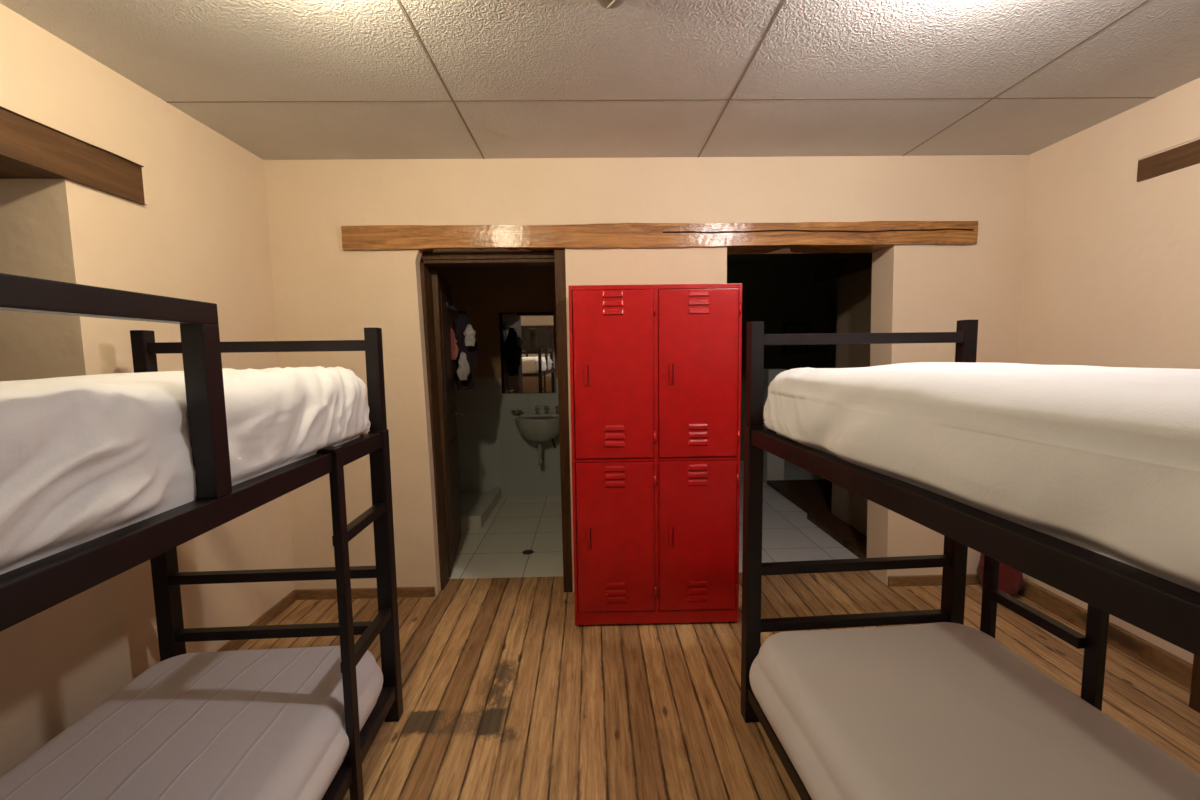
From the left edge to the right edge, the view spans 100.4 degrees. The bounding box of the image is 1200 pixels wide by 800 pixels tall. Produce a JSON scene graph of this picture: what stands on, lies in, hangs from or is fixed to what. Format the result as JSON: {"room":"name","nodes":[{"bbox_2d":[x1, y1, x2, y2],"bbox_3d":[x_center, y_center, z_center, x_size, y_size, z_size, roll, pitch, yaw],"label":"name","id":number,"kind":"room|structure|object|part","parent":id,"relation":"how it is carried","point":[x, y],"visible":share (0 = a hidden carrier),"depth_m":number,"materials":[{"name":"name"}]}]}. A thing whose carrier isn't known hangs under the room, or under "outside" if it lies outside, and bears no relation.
{"room":"dormitory","nodes":[
{"label":"dormitory","id":0,"kind":"room"},
{"bbox_2d":[0,3,294,776],"bbox_3d":[-2.046,0.133,0.381,0.500,2.592,5.415,-1,5,-1],"label":"wall","id":1,"kind":"structure","parent":0,"point":[201,232],"depth_m":1.89,"materials":[{"name":"beige paint"}]},
{"bbox_2d":[0,106,145,204],"bbox_3d":[-2.014,-0.781,1.176,0.420,0.153,1.662,-1,5,-1],"label":"wooden lintel","id":2,"kind":"object","parent":1,"relation":"attached to","point":[29,148],"visible":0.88,"depth_m":1.69,"materials":[{"name":"brown wood"}]},
{"bbox_2d":[216,590,296,651],"bbox_3d":[-1.767,1.399,0.392,0.018,0.062,5.197,-1,5,-1],"label":"baseboard","id":3,"kind":"structure","parent":1,"relation":"attached to","point":[272,613],"depth_m":2.72,"materials":[{"name":"brown wood"}]},
{"bbox_2d":[167,0,1155,158],"bbox_3d":[0.343,-1.127,0.213,5.309,0.005,5.215,-1,5,-1],"label":"trim","id":4,"kind":"structure","parent":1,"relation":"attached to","point":[398,1],"depth_m":2.16,"materials":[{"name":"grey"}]},
{"bbox_2d":[431,266,560,496],"bbox_3d":[-0.921,-0.211,5.034,2.550,2.400,0.100,-1,5,-1],"label":"wall","id":5,"kind":"structure","parent":0,"point":[492,451],"depth_m":5.00,"materials":[{"name":"tile"}]},
{"bbox_2d":[511,409,522,412],"bbox_3d":[-0.824,0.114,4.952,0.110,0.030,0.110,4,7,44],"label":"soap dish","id":6,"kind":"object","parent":5,"relation":"attached to","point":[516,410],"visible":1,"depth_m":4.93,"materials":[{"name":"silver metal"}]},
{"bbox_2d":[499,312,555,392],"bbox_3d":[-0.718,-0.464,4.956,0.535,0.792,0.018,-1,5,-1],"label":"wall mirror","id":7,"kind":"object","parent":5,"relation":"attached to","point":[527,347],"visible":1,"depth_m":4.95,"materials":[{"name":"clear mirror"}]},
{"bbox_2d":[515,405,558,464],"bbox_3d":[-0.584,0.357,4.874,0.470,0.581,0.345,-1,5,-1],"label":"basin","id":8,"kind":"object","parent":5,"relation":"attached to","point":[539,428],"visible":0.91,"depth_m":4.76,"materials":[{"name":"grey ceramic"}]},
{"bbox_3d":[-0.585,0.283,4.864,0.470,0.238,0.340,-1,5,-1],"label":"bowl","id":9,"kind":"part","parent":8,"relation":"part of","materials":[{"name":"grey ceramic"}]},
{"bbox_2d":[0,0,1199,159],"bbox_3d":[0.343,-1.156,0.210,5.309,0.060,5.215,-1,5,-1],"label":"ceiling","id":10,"kind":"structure","parent":0,"point":[174,50],"depth_m":1.93,"materials":[{"name":"white tile"}]},
{"bbox_2d":[595,0,624,8],"bbox_3d":[0.032,-1.215,1.497,0.112,0.047,0.112,-1,5,-1],"label":"smoke detector","id":11,"kind":"object","parent":10,"relation":"attached to","point":[608,4],"visible":1,"depth_m":1.51,"materials":[{"name":"grey plastic"}]},
{"bbox_2d":[264,155,1028,595],"bbox_3d":[0.307,-0.142,3.034,4.349,2.592,0.225,-1,5,-1],"label":"wall","id":12,"kind":"structure","parent":0,"point":[322,290],"depth_m":2.86,"materials":[{"name":"beige paint"}]},
{"bbox_2d":[296,586,434,599],"bbox_3d":[-1.410,1.158,2.996,0.835,0.058,0.018,-1,5,-1],"label":"baseboard","id":13,"kind":"structure","parent":12,"relation":"attached to","point":[402,592],"depth_m":2.99,"materials":[{"name":"brown wood"}]},
{"bbox_2d":[420,250,572,591],"bbox_3d":[-0.667,0.117,3.413,0.960,2.035,0.964,-1,5,-1],"label":"door frame","id":14,"kind":"structure","parent":12,"relation":"in","point":[435,289],"depth_m":3.03,"materials":[{"name":"brown wood"}]},
{"bbox_2d":[446,302,460,312],"bbox_3d":[-1.047,-0.660,3.588,0.062,0.040,0.440,-2,5,-10],"label":"coat rack","id":15,"kind":"object","parent":14,"relation":"attached to","point":[449,307],"visible":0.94,"depth_m":3.53,"materials":[{"name":"grey"}]},
{"bbox_3d":[-1.071,-0.659,3.583,0.012,0.040,0.440,-2,5,-10],"label":"rail","id":16,"kind":"part","parent":15,"relation":"part of","materials":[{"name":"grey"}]},
{"bbox_2d":[451,327,458,359],"bbox_3d":[-1.104,-0.419,3.632,0.143,0.269,0.074,-1,5,-1],"label":"hanging cloth","id":17,"kind":"object","parent":15,"relation":"hanging from","point":[454,348],"visible":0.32,"depth_m":3.63,"materials":[{"name":"fabric"}]},
{"bbox_2d":[457,352,469,379],"bbox_3d":[-1.003,-0.251,3.677,0.096,0.216,0.062,-1,5,-1],"label":"hanging cloth","id":18,"kind":"object","parent":15,"relation":"hanging from","point":[463,371],"visible":1,"depth_m":3.66,"materials":[{"name":"white fabric"}]},
{"bbox_2d":[454,310,478,389],"bbox_3d":[-1.014,-0.376,3.761,0.211,0.599,0.087,-1,5,-1],"label":"garment","id":19,"kind":"object","parent":15,"relation":"hanging from","point":[462,320],"visible":0.66,"depth_m":3.75,"materials":[{"name":"fabric"}]},
{"bbox_2d":[463,324,475,345],"bbox_3d":[-0.952,-0.473,3.655,0.090,0.168,0.059,-2,5,-12],"label":"hanging cloth","id":20,"kind":"object","parent":15,"relation":"hanging from","point":[469,333],"visible":1,"depth_m":3.64,"materials":[{"name":"white fabric"}]},
{"bbox_2d":[341,221,977,253],"bbox_3d":[0.357,-0.944,2.943,3.606,0.142,0.242,-1,5,-1],"label":"wooden lintel","id":21,"kind":"object","parent":12,"relation":"attached to","point":[867,236],"visible":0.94,"depth_m":2.83,"materials":[{"name":"brown wood"}]},
{"bbox_2d":[888,574,980,586],"bbox_3d":[2.121,1.102,3.060,0.719,0.060,0.020,-1,5,-1],"label":"baseboard","id":22,"kind":"structure","parent":12,"relation":"attached to","point":[971,579],"depth_m":3.05,"materials":[{"name":"brown wood"}]},
{"bbox_2d":[238,460,1199,799],"bbox_3d":[0.528,1.248,2.284,5.300,0.054,8.900,-1,5,-1],"label":"floor","id":23,"kind":"structure","parent":0,"point":[505,697],"depth_m":2.22,"materials":[{"name":"brown wood"}]},
{"bbox_2d":[0,273,402,799],"bbox_3d":[-1.194,0.592,0.962,0.887,1.549,1.964,-1,5,-3],"label":"bunk bed","id":24,"kind":"object","parent":23,"relation":"on","point":[26,591],"visible":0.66,"depth_m":1.40,"materials":[{"name":"black metal"}]},
{"bbox_3d":[-0.778,0.039,0.609,0.044,0.394,0.861,-1,5,-3],"label":"guard rail","id":25,"kind":"part","parent":24,"relation":"part of","materials":[{"name":"black metal"}]},
{"bbox_3d":[-1.657,0.516,1.891,0.056,1.545,0.056,-1,5,-3],"label":"corner post","id":26,"kind":"part","parent":24,"relation":"part of","materials":[{"name":"black metal"}]},
{"bbox_2d":[0,366,370,574],"bbox_3d":[-1.183,0.112,0.915,0.839,0.310,1.878,-1,5,-3],"label":"mattress","id":27,"kind":"object","parent":24,"relation":"on","point":[84,458],"visible":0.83,"depth_m":0.84,"materials":[{"name":"white fabric"}]},
{"bbox_3d":[-0.806,0.235,0.950,0.072,0.056,1.852,-1,5,-3],"label":"rail","id":28,"kind":"part","parent":24,"relation":"part of","materials":[{"name":"black metal"}]},
{"bbox_2d":[0,646,382,799],"bbox_3d":[-1.190,1.107,1.004,0.865,0.217,1.902,-1,5,-3],"label":"mattress","id":29,"kind":"object","parent":24,"relation":"on","point":[255,724],"visible":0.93,"depth_m":1.45,"materials":[{"name":"white fabric"}]},
{"bbox_3d":[-1.256,-0.196,1.847,0.775,0.040,0.036,-1,5,-3],"label":"rail","id":30,"kind":"part","parent":24,"relation":"part of","materials":[{"name":"black metal"}]},
{"bbox_3d":[-1.244,0.675,1.927,0.775,0.036,0.036,-1,5,-3],"label":"rail","id":31,"kind":"part","parent":24,"relation":"part of","materials":[{"name":"black metal"}]},
{"bbox_3d":[-1.240,0.901,1.947,0.775,0.036,0.036,-1,5,-3],"label":"rail","id":32,"kind":"part","parent":24,"relation":"part of","materials":[{"name":"black metal"}]},
{"bbox_3d":[-0.778,1.231,1.042,0.044,0.050,1.852,-1,5,-3],"label":"rail","id":33,"kind":"part","parent":24,"relation":"part of","materials":[{"name":"black metal"}]},
{"bbox_3d":[-0.835,0.500,1.931,0.056,1.545,0.056,-1,5,-3],"label":"corner post","id":34,"kind":"part","parent":24,"relation":"part of","materials":[{"name":"black metal"}]},
{"bbox_2d":[459,487,500,528],"bbox_3d":[-1.532,0.984,4.609,1.075,0.106,0.940,-1,5,-1],"label":"kerb","id":35,"kind":"object","parent":23,"relation":"on","point":[475,507],"visible":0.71,"depth_m":4.54,"materials":[{"name":"tile"}]},
{"bbox_2d":[522,550,533,554],"bbox_3d":[-0.524,1.109,3.646,0.084,0.005,0.084,-1,5,-1],"label":"floor drain","id":36,"kind":"object","parent":23,"relation":"on","point":[526,552],"visible":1,"depth_m":3.63,"materials":[{"name":"grey metal"}]},
{"bbox_2d":[568,283,741,625],"bbox_3d":[0.286,0.294,2.748,0.866,1.777,0.403,-1,5,-1],"label":"locker","id":37,"kind":"object","parent":23,"relation":"on","point":[655,369],"visible":1,"depth_m":2.56,"materials":[{"name":"red metal"}]},
{"bbox_3d":[-0.086,-0.128,2.509,0.048,0.116,0.014,-1,5,-1],"label":"handle","id":38,"kind":"part","parent":37,"relation":"part of","materials":[{"name":"red metal"}]},
{"bbox_3d":[-0.075,0.714,2.586,0.048,0.116,0.014,-1,5,-1],"label":"handle","id":39,"kind":"part","parent":37,"relation":"part of","materials":[{"name":"red metal"}]},
{"bbox_3d":[0.069,-0.125,2.524,0.400,0.846,0.020,-1,5,-1],"label":"door","id":40,"kind":"part","parent":37,"relation":"part of","materials":[{"name":"red metal"}]},
{"bbox_3d":[0.081,0.715,2.601,0.400,0.794,0.020,-1,5,-1],"label":"door","id":41,"kind":"part","parent":37,"relation":"part of","materials":[{"name":"red metal"}]},
{"bbox_3d":[0.340,-0.134,2.514,0.048,0.116,0.014,-1,5,-1],"label":"handle","id":42,"kind":"part","parent":37,"relation":"part of","materials":[{"name":"red metal"}]},
{"bbox_3d":[0.352,0.707,2.591,0.048,0.116,0.014,-1,5,-1],"label":"handle","id":43,"kind":"part","parent":37,"relation":"part of","materials":[{"name":"red metal"}]},
{"bbox_3d":[0.508,0.709,2.606,0.400,0.794,0.020,-1,5,-1],"label":"door","id":44,"kind":"part","parent":37,"relation":"part of","materials":[{"name":"red metal"}]},
{"bbox_3d":[0.496,-0.132,2.530,0.400,0.846,0.020,-1,5,-1],"label":"door","id":45,"kind":"part","parent":37,"relation":"part of","materials":[{"name":"red metal"}]},
{"bbox_2d":[767,479,866,557],"bbox_3d":[2.406,0.980,4.385,1.260,0.046,2.140,-1,5,-1],"label":"floor","id":46,"kind":"structure","parent":23,"relation":"on","point":[814,497],"depth_m":4.49,"materials":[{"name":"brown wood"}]},
{"bbox_2d":[741,320,1199,799],"bbox_3d":[1.064,0.558,0.984,0.887,1.549,1.964,-1,5,-4],"label":"bunk bed","id":47,"kind":"object","parent":23,"relation":"on","point":[1165,609],"visible":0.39,"depth_m":1.51,"materials":[{"name":"black metal"}]},
{"bbox_3d":[0.580,0.483,1.902,0.056,1.545,0.056,-1,5,-4],"label":"corner post","id":48,"kind":"part","parent":47,"relation":"part of","materials":[{"name":"black metal"}]},
{"bbox_3d":[0.659,1.214,1.014,0.044,0.050,1.852,-1,5,-4],"label":"rail","id":49,"kind":"part","parent":47,"relation":"part of","materials":[{"name":"black metal"}]},
{"bbox_3d":[0.996,0.868,1.968,0.775,0.036,0.036,-1,5,-4],"label":"rail","id":50,"kind":"part","parent":47,"relation":"part of","materials":[{"name":"black metal"}]},
{"bbox_3d":[0.993,0.642,1.947,0.775,0.036,0.036,-1,5,-4],"label":"rail","id":51,"kind":"part","parent":47,"relation":"part of","materials":[{"name":"black metal"}]},
{"bbox_3d":[0.981,-0.230,1.867,0.775,0.040,0.036,-1,5,-4],"label":"rail","id":52,"kind":"part","parent":47,"relation":"part of","materials":[{"name":"black metal"}]},
{"bbox_3d":[1.401,0.467,1.961,0.056,1.545,0.056,-1,5,-4],"label":"corner post","id":53,"kind":"part","parent":47,"relation":"part of","materials":[{"name":"black metal"}]},
{"bbox_2d":[749,622,1199,799],"bbox_3d":[1.077,1.048,1.025,0.965,0.262,1.931,-1,5,-4],"label":"mattress","id":54,"kind":"object","parent":47,"relation":"on","point":[939,710],"visible":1,"depth_m":1.39,"materials":[{"name":"white fabric"}]},
{"bbox_3d":[0.659,0.217,0.923,0.072,0.056,1.852,-1,5,-4],"label":"rail","id":55,"kind":"part","parent":47,"relation":"part of","materials":[{"name":"black metal"}]},
{"bbox_2d":[763,362,1199,591],"bbox_3d":[1.038,0.087,0.933,0.865,0.294,1.887,-1,5,-4],"label":"mattress","id":56,"kind":"object","parent":47,"relation":"on","point":[1105,461],"visible":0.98,"depth_m":0.77,"materials":[{"name":"white fabric"}]},
{"bbox_2d":[977,553,1023,596],"bbox_3d":[2.349,0.971,2.934,0.177,0.338,0.239,-2,5,-15],"label":"bag","id":57,"kind":"object","parent":23,"relation":"on","point":[1011,580],"visible":0.43,"depth_m":2.85,"materials":[{"name":"red fabric"}]},
{"bbox_2d":[1189,654,1199,712],"bbox_3d":[2.413,1.014,1.827,0.150,0.450,0.320,-1,5,-1],"label":"wooden stool","id":58,"kind":"object","parent":23,"relation":"on","point":[1194,700],"visible":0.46,"depth_m":1.97,"materials":[{"name":"brown wood"}]},
{"bbox_2d":[762,369,785,483],"bbox_3d":[1.900,0.283,5.487,0.190,1.246,0.200,-1,5,-1],"label":"pier","id":59,"kind":"object","parent":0,"point":[773,466],"visible":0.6,"depth_m":5.43,"materials":[{"name":"beige paint"}]},
{"bbox_2d":[727,260,829,460],"bbox_3d":[1.723,-0.489,6.568,2.700,2.600,0.100,-1,5,-1],"label":"wall","id":60,"kind":"structure","parent":0,"point":[774,293],"depth_m":6.46,"materials":[{"name":"paint"}]},
{"bbox_2d":[727,253,838,260],"bbox_3d":[1.737,-1.656,4.774,2.700,0.050,3.460,-1,5,-1],"label":"ceiling","id":61,"kind":"structure","parent":0,"point":[789,256],"depth_m":6.17,"materials":[{"name":"paint"}]},
{"bbox_2d":[827,257,838,367],"bbox_3d":[3.045,-0.402,5.422,0.100,2.600,2.450,-1,5,-1],"label":"wall","id":62,"kind":"structure","parent":0,"point":[833,285],"depth_m":6.38,"materials":[{"name":"paint"}]},
{"bbox_2d":[831,253,871,535],"bbox_3d":[2.554,-0.237,3.690,1.150,2.600,1.010,-1,5,-1],"label":"wall","id":63,"kind":"structure","parent":0,"point":[854,290],"depth_m":3.91,"materials":[{"name":"brown paint"}]},
{"bbox_2d":[1016,78,1199,663],"bbox_3d":[2.762,0.058,0.469,0.500,2.592,5.415,-1,5,-1],"label":"wall","id":64,"kind":"structure","parent":0,"point":[1111,265],"depth_m":2.39,"materials":[{"name":"beige paint"}]},
{"bbox_2d":[1018,577,1192,689],"bbox_3d":[2.517,1.313,0.468,0.030,0.100,5.195,-1,5,-1],"label":"baseboard","id":65,"kind":"structure","parent":64,"relation":"attached to","point":[1162,661],"depth_m":2.35,"materials":[{"name":"brown wood"}]},
{"bbox_2d":[1136,139,1199,181],"bbox_3d":[2.675,-0.963,1.355,0.411,0.102,1.868,-1,5,-1],"label":"wooden lintel","id":66,"kind":"object","parent":64,"relation":"attached to","point":[1186,155],"visible":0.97,"depth_m":2.15,"materials":[{"name":"brown wood"}]},
{"bbox_2d":[1137,134,1199,159],"bbox_3d":[2.477,-1.018,1.327,0.006,0.012,1.930,-1,5,-1],"label":"ledge","id":67,"kind":"object","parent":64,"relation":"attached to","point":[1196,136],"visible":1,"depth_m":2.16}
]}

